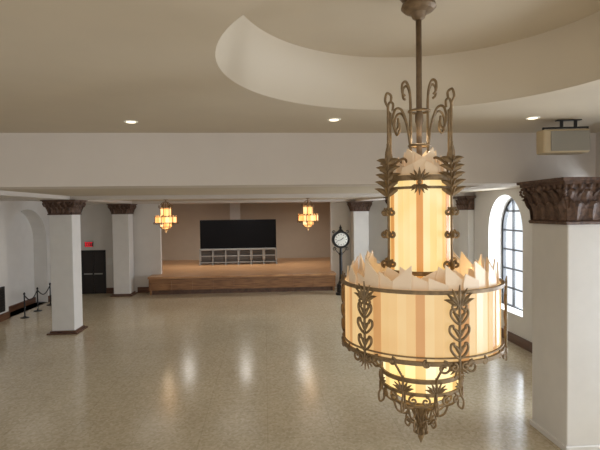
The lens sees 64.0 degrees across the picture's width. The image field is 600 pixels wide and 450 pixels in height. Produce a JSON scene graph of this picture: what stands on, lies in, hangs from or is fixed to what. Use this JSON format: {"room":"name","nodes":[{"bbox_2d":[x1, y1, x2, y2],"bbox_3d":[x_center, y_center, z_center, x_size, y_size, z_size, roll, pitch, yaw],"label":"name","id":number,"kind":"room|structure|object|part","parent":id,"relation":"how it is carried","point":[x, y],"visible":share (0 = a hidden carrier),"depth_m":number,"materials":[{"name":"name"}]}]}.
{"room":"ballroom","nodes":[
{"label":"ballroom","id":0,"kind":"room"},
{"bbox_2d":[0,201,50,317],"bbox_3d":[-11.110,1.068,10.844,0.600,5.550,27.200,-1,2,-4],"label":"wall","id":1,"kind":"structure","parent":0,"point":[25,265],"depth_m":20.98,"materials":[{"name":"paint"}]},
{"bbox_2d":[0,286,4,312],"bbox_3d":[-11.268,2.828,17.950,0.075,0.950,0.800,-1,2,-4],"label":"air vent","id":2,"kind":"object","parent":1,"relation":"in","point":[2,289],"visible":1,"depth_m":18.16,"materials":[{"name":"black metal"}]},
{"bbox_2d":[9,297,35,311],"bbox_3d":[-12.038,3.472,20.367,0.045,0.250,3.380,-1,2,-4],"label":"baseboard","id":3,"kind":"structure","parent":1,"relation":"attached to","point":[17,306],"depth_m":20.76,"materials":[{"name":"brown wood"}]},
{"bbox_2d":[0,295,49,321],"bbox_3d":[-10.742,3.701,10.789,0.050,0.280,26.900,-1,2,-4],"label":"baseboard","id":4,"kind":"structure","parent":1,"relation":"attached to","point":[6,315],"depth_m":18.39,"materials":[{"name":"brown wood"}]},
{"bbox_2d":[80,201,387,291],"bbox_3d":[-3.119,1.054,24.924,17.400,4.620,0.300,-1,2,-4],"label":"wall","id":5,"kind":"structure","parent":0,"point":[95,220],"depth_m":24.44,"materials":[{"name":"paint"}]},
{"bbox_2d":[84,242,92,246],"bbox_3d":[-10.636,0.976,24.179,0.400,0.240,0.075,-1,2,-4],"label":"exit sign","id":6,"kind":"object","parent":5,"relation":"attached to","point":[87,244],"visible":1,"depth_m":24.14,"materials":[{"name":"red plastic"}]},
{"bbox_2d":[83,252,93,293],"bbox_3d":[-10.672,2.425,24.232,0.495,2.100,0.040,-1,2,-4],"label":"door leaf","id":7,"kind":"structure","parent":5,"relation":"in","point":[88,265],"depth_m":24.21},
{"bbox_2d":[81,250,105,293],"bbox_3d":[-10.420,2.372,24.239,1.200,2.200,0.060,-1,2,-4],"label":"door","id":8,"kind":"structure","parent":5,"relation":"in","point":[82,251],"depth_m":24.20,"materials":[{"name":"black paint"}]},
{"bbox_2d":[93,252,103,293],"bbox_3d":[-10.168,2.418,24.269,0.495,2.100,0.040,-1,2,-4],"label":"door leaf","id":9,"kind":"structure","parent":8,"relation":"attached to","point":[97,256],"depth_m":24.25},
{"bbox_2d":[106,287,149,292],"bbox_3d":[-3.079,3.227,24.808,17.400,0.280,0.050,-1,2,-4],"label":"baseboard","id":10,"kind":"structure","parent":5,"relation":"attached to","point":[140,289],"depth_m":24.41,"materials":[{"name":"brown wood"}]},
{"bbox_2d":[161,202,329,260],"bbox_3d":[-3.365,0.468,32.263,14.000,5.400,0.200,-1,2,-4],"label":"wall","id":11,"kind":"structure","parent":0,"point":[293,240],"depth_m":32.22,"materials":[{"name":"paint"}]},
{"bbox_2d":[230,203,239,219],"bbox_3d":[-4.297,0.039,31.907,0.660,4.500,0.350,-1,2,-4],"label":"pier","id":12,"kind":"object","parent":11,"relation":"attached to","point":[234,207],"visible":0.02,"depth_m":31.71,"materials":[{"name":"paint"}]},
{"bbox_2d":[2,185,519,200],"bbox_3d":[-2.586,-1.206,17.231,18.600,0.300,15.600,-1,2,-4],"label":"ceiling","id":13,"kind":"structure","parent":0,"point":[363,189],"depth_m":13.86,"materials":[{"name":"paint"}]},
{"bbox_2d":[0,190,131,203],"bbox_3d":[-8.074,-0.904,16.232,0.800,0.115,14.400,-1,2,-4],"label":"beam","id":14,"kind":"structure","parent":13,"relation":"attached to","point":[6,194],"depth_m":14.39,"materials":[{"name":"paint"}]},
{"bbox_2d":[153,199,178,232],"bbox_3d":[-5.544,-0.387,19.843,0.981,1.406,1.001,-1,2,-4],"label":"chandelier","id":15,"kind":"object","parent":13,"relation":"hanging from","point":[166,219],"visible":1,"depth_m":19.66,"materials":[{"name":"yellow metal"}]},
{"bbox_2d":[85,199,384,204],"bbox_3d":[-3.102,-1.180,24.265,17.400,0.120,0.900,-1,2,-4],"label":"cross beam","id":16,"kind":"structure","parent":13,"relation":"attached to","point":[311,200],"depth_m":23.86,"materials":[{"name":"paint"}]},
{"bbox_2d":[0,192,473,200],"bbox_3d":[-2.546,-0.983,16.738,17.400,0.120,0.800,-1,2,-4],"label":"cross beam","id":17,"kind":"structure","parent":13,"relation":"attached to","point":[352,195],"depth_m":16.39,"materials":[{"name":"paint"}]},
{"bbox_2d":[297,198,318,229],"bbox_3d":[0.340,-0.470,20.275,0.981,1.406,1.001,-1,2,-4],"label":"chandelier","id":18,"kind":"object","parent":13,"relation":"hanging from","point":[307,217],"visible":0.99,"depth_m":20.09,"materials":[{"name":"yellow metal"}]},
{"bbox_2d":[355,185,516,200],"bbox_3d":[3.693,-1.071,17.096,0.800,0.115,14.400,-1,2,-4],"label":"beam","id":19,"kind":"structure","parent":13,"relation":"attached to","point":[468,188],"depth_m":11.40,"materials":[{"name":"paint"}]},
{"bbox_2d":[0,288,561,449],"bbox_3d":[-2.386,3.712,15.469,18.600,0.200,35.000,-1,2,-4],"label":"floor","id":20,"kind":"structure","parent":0,"point":[247,370],"depth_m":11.06,"materials":[{"name":"stone"}]},
{"bbox_2d":[20,283,51,318],"bbox_3d":[-10.941,3.092,20.036,0.344,1.000,2.924,-1,2,-7],"label":"rope barrier","id":21,"kind":"object","parent":20,"relation":"on","point":[49,287],"visible":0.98,"depth_m":20.01,"materials":[{"name":"black metal"}]},
{"bbox_3d":[-10.758,3.125,18.747,0.320,1.000,0.320,-1,2,-4],"label":"post","id":22,"kind":"part","parent":21,"relation":"part of","materials":[{"name":"black metal"}]},
{"bbox_3d":[-10.954,3.093,20.036,0.320,1.000,0.320,-1,2,-4],"label":"post","id":23,"kind":"part","parent":21,"relation":"part of","materials":[{"name":"black metal"}]},
{"bbox_3d":[-11.099,3.059,21.328,0.320,1.000,0.320,-1,2,-4],"label":"post","id":24,"kind":"part","parent":21,"relation":"part of","materials":[{"name":"black metal"}]},
{"bbox_2d":[49,215,82,330],"bbox_3d":[-8.004,1.643,16.454,0.740,4.020,0.740,-1,2,-4],"label":"shaft","id":25,"kind":"object","parent":20,"relation":"on","point":[65,232],"visible":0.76,"depth_m":16.10,"materials":[{"name":"paint"}]},
{"bbox_2d":[40,200,87,214],"bbox_3d":[-8.031,-0.596,16.394,1.174,0.500,1.180,-1,2,-4],"label":"capital","id":26,"kind":"object","parent":25,"relation":"on","point":[53,207],"visible":1,"depth_m":15.98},
{"bbox_2d":[47,325,87,334],"bbox_3d":[-7.980,3.597,16.507,1.000,0.110,1.000,-1,2,-4],"label":"plinth","id":27,"kind":"object","parent":20,"relation":"on","point":[80,329],"visible":0.71,"depth_m":16.09,"materials":[{"name":"brown wood"}]},
{"bbox_2d":[112,214,133,293],"bbox_3d":[-8.744,1.454,23.767,0.780,4.020,0.780,-1,2,-4],"label":"shaft","id":28,"kind":"object","parent":20,"relation":"on","point":[122,224],"visible":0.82,"depth_m":23.39,"materials":[{"name":"paint"}]},
{"bbox_2d":[106,204,136,213],"bbox_3d":[-8.771,-0.785,23.707,1.214,0.500,1.220,-1,2,-4],"label":"capital","id":29,"kind":"object","parent":28,"relation":"on","point":[114,208],"visible":1,"depth_m":23.27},
{"bbox_2d":[110,291,137,296],"bbox_3d":[-8.720,3.408,23.820,1.040,0.110,1.040,-1,2,-4],"label":"plinth","id":30,"kind":"object","parent":20,"relation":"on","point":[134,292],"visible":0.7,"depth_m":23.36,"materials":[{"name":"brown wood"}]},
{"bbox_2d":[148,257,335,294],"bbox_3d":[-3.019,2.830,28.007,13.800,0.900,8.440,-1,2,-4],"label":"stage","id":31,"kind":"object","parent":20,"relation":"on","point":[290,274],"visible":0.91,"depth_m":24.14,"materials":[{"name":"brown wood"}]},
{"bbox_2d":[199,219,277,265],"bbox_3d":[-3.722,1.020,29.041,4.660,2.680,0.900,-1,2,-4],"label":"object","id":32,"kind":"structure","parent":31,"relation":"on","point":[254,234],"depth_m":28.93,"materials":[{"name":"black"}]},
{"bbox_3d":[-3.729,0.544,29.049,4.560,1.730,0.200,-1,2,-4],"label":"screen panel","id":33,"kind":"part","parent":32,"relation":"part of","materials":[{"name":"black"}]},
{"bbox_2d":[201,249,275,263],"bbox_3d":[-3.713,1.909,29.090,4.560,0.740,0.450,-1,2,-4],"label":"shelf","id":34,"kind":"object","parent":32,"relation":"on","point":[221,253],"visible":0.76,"depth_m":28.88,"materials":[{"name":"grey"}]},
{"bbox_3d":[-3.712,1.882,29.065,4.660,0.955,0.900,-1,2,-4],"label":"support frame","id":35,"kind":"part","parent":32,"relation":"part of","materials":[{"name":"silver metal"}]},
{"bbox_2d":[332,224,349,295],"bbox_3d":[1.961,1.663,23.058,0.840,3.380,0.520,-1,2,-4],"label":"clock","id":36,"kind":"object","parent":20,"relation":"on","point":[340,239],"visible":0.94,"depth_m":22.91,"materials":[{"name":"black paint"}]},
{"bbox_3d":[1.968,2.202,23.073,0.520,2.300,0.520,-1,2,-4],"label":"post","id":37,"kind":"part","parent":36,"relation":"part of","materials":[{"name":"black metal"}]},
{"bbox_2d":[351,211,368,268],"bbox_3d":[3.073,1.286,24.635,0.780,4.020,0.780,-1,2,-4],"label":"shaft","id":38,"kind":"object","parent":20,"relation":"on","point":[359,219],"visible":0.47,"depth_m":24.23,"materials":[{"name":"paint"}]},
{"bbox_2d":[346,201,372,210],"bbox_3d":[3.046,-0.953,24.574,1.214,0.500,1.220,-1,2,-4],"label":"capital","id":39,"kind":"object","parent":38,"relation":"on","point":[353,205],"visible":1,"depth_m":24.13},
{"bbox_2d":[530,419,599,449],"bbox_3d":[4.858,3.664,8.429,1.100,0.100,1.100,-1,2,-4],"label":"plinth","id":40,"kind":"object","parent":20,"relation":"on","point":[535,425],"visible":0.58,"depth_m":8.05,"materials":[{"name":"paint"}]},
{"bbox_2d":[532,223,599,446],"bbox_3d":[4.836,1.835,8.379,1.040,3.760,1.040,-1,2,-4],"label":"shaft","id":41,"kind":"object","parent":20,"relation":"on","point":[565,258],"visible":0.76,"depth_m":7.89,"materials":[{"name":"paint"}]},
{"bbox_2d":[517,177,599,224],"bbox_3d":[4.809,-0.404,8.319,1.501,0.760,1.508,-1,2,-4],"label":"capital","id":42,"kind":"object","parent":41,"relation":"on","point":[561,200],"visible":1,"depth_m":7.77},
{"bbox_2d":[0,0,599,132],"bbox_3d":[-1.598,-1.880,3.644,18.600,0.700,11.600,-1,2,-4],"label":"ceiling","id":43,"kind":"structure","parent":0,"point":[67,66],"depth_m":5.82,"materials":[{"name":"paint"}]},
{"bbox_2d":[124,120,137,122],"bbox_3d":[-2.651,-1.614,7.526,0.220,0.016,0.220,-1,2,-4],"label":"recessed light","id":44,"kind":"object","parent":43,"relation":"in","point":[125,121],"visible":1,"depth_m":7.48,"materials":[{"name":"white"}]},
{"bbox_2d":[0,133,595,189],"bbox_3d":[-1.985,-1.196,9.050,17.400,0.950,0.800,-1,2,-4],"label":"beam","id":45,"kind":"structure","parent":43,"relation":"attached to","point":[27,160],"depth_m":8.74,"materials":[{"name":"paint"}]},
{"bbox_2d":[327,118,340,120],"bbox_3d":[0.535,-1.654,7.559,0.220,0.016,0.220,-1,2,-4],"label":"recessed light","id":46,"kind":"object","parent":43,"relation":"in","point":[330,119],"visible":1,"depth_m":7.51,"materials":[{"name":"white"}]},
{"bbox_2d":[340,0,507,441],"bbox_3d":[1.185,-0.057,4.750,1.594,4.472,1.555,-2,2,-40],"label":"chandelier","id":47,"kind":"object","parent":43,"relation":"hanging from","point":[431,314],"visible":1,"depth_m":4.45,"materials":[{"name":"beige glass"}]},
{"bbox_3d":[1.170,-1.253,4.718,0.100,1.518,0.100,0,2,14],"label":"stem rod","id":48,"kind":"part","parent":47,"relation":"part of","materials":[{"name":"brown metal"}]},
{"bbox_3d":[1.187,0.139,4.755,0.601,1.208,0.598,0,2,14],"label":"shaft glass","id":49,"kind":"part","parent":47,"relation":"part of","materials":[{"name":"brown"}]},
{"bbox_3d":[1.206,1.653,4.796,0.680,0.158,0.680,0,2,14],"label":"bowl glass","id":50,"kind":"part","parent":47,"relation":"part of","materials":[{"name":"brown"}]},
{"bbox_3d":[1.196,0.844,4.775,1.484,0.609,1.484,0,2,14],"label":"drum glass","id":51,"kind":"part","parent":47,"relation":"part of","materials":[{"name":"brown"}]},
{"bbox_2d":[342,334,504,435],"bbox_3d":[1.205,1.618,4.795,1.560,1.030,1.561,-1,2,-4],"label":"basket","id":52,"kind":"object","parent":47,"relation":"on","point":[420,380],"depth_m":4.44,"materials":[{"name":"brown metal"}]},
{"bbox_2d":[525,116,539,119],"bbox_3d":[3.689,-1.694,7.610,0.220,0.016,0.220,-1,2,-4],"label":"recessed light","id":53,"kind":"object","parent":43,"relation":"in","point":[532,117],"visible":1,"depth_m":7.58,"materials":[{"name":"white"}]},
{"bbox_2d":[536,119,589,154],"bbox_3d":[4.291,-1.441,7.861,0.814,0.550,0.372,-1,2,4],"label":"loudspeaker","id":54,"kind":"object","parent":43,"relation":"hanging from","point":[561,140],"visible":1,"depth_m":7.69,"materials":[{"name":"beige"}]},
{"bbox_2d":[551,130,589,150],"bbox_3d":[4.329,-1.351,7.683,0.605,0.320,0.017,-1,2,4],"label":"grille","id":55,"kind":"object","parent":54,"relation":"attached to","point":[561,140],"depth_m":7.68,"materials":[{"name":"grey fabric"}]},
{"bbox_2d":[596,132,599,176],"bbox_3d":[6.594,-1.161,3.867,1.050,0.950,10.800,-1,2,-4],"label":"beam","id":56,"kind":"structure","parent":43,"relation":"attached to","point":[597,133],"depth_m":9.14,"materials":[{"name":"paint"}]},
{"bbox_2d":[453,188,531,341],"bbox_3d":[6.840,0.813,12.162,0.600,5.550,27.200,-1,2,-4],"label":"wall","id":57,"kind":"structure","parent":0,"point":[489,206],"depth_m":15.56,"materials":[{"name":"paint"}]},
{"bbox_2d":[453,196,475,263],"bbox_3d":[5.951,1.207,17.422,0.405,4.498,1.110,-1,2,-4],"label":"column","id":58,"kind":"structure","parent":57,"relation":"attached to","point":[465,204],"depth_m":17.05,"materials":[{"name":"paint"}]},
{"bbox_2d":[501,303,522,317],"bbox_3d":[6.611,2.651,14.951,0.500,0.031,2.098,-1,2,-4],"label":"sill","id":59,"kind":"structure","parent":57,"relation":"attached to","point":[517,312],"depth_m":14.81,"materials":[{"name":"paint"}]},
{"bbox_2d":[502,198,522,310],"bbox_3d":[6.839,0.863,14.921,0.100,3.600,2.100,-1,2,-4],"label":"frame","id":60,"kind":"object","parent":57,"relation":"attached to","point":[508,206],"visible":0.41,"depth_m":15.87,"materials":[{"name":"black metal"}]},
{"bbox_2d":[504,201,522,305],"bbox_3d":[6.839,0.900,14.922,0.060,3.526,2.080,-1,2,-4],"label":"bars","id":61,"kind":"object","parent":57,"relation":"attached to","point":[513,210],"visible":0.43,"depth_m":15.28,"materials":[{"name":"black metal"}]},
{"bbox_2d":[501,328,531,352],"bbox_3d":[6.559,3.455,12.059,0.050,0.280,26.900,-1,2,-4],"label":"baseboard","id":62,"kind":"structure","parent":57,"relation":"attached to","point":[521,342],"depth_m":14.04,"materials":[{"name":"brown wood"}]}
]}

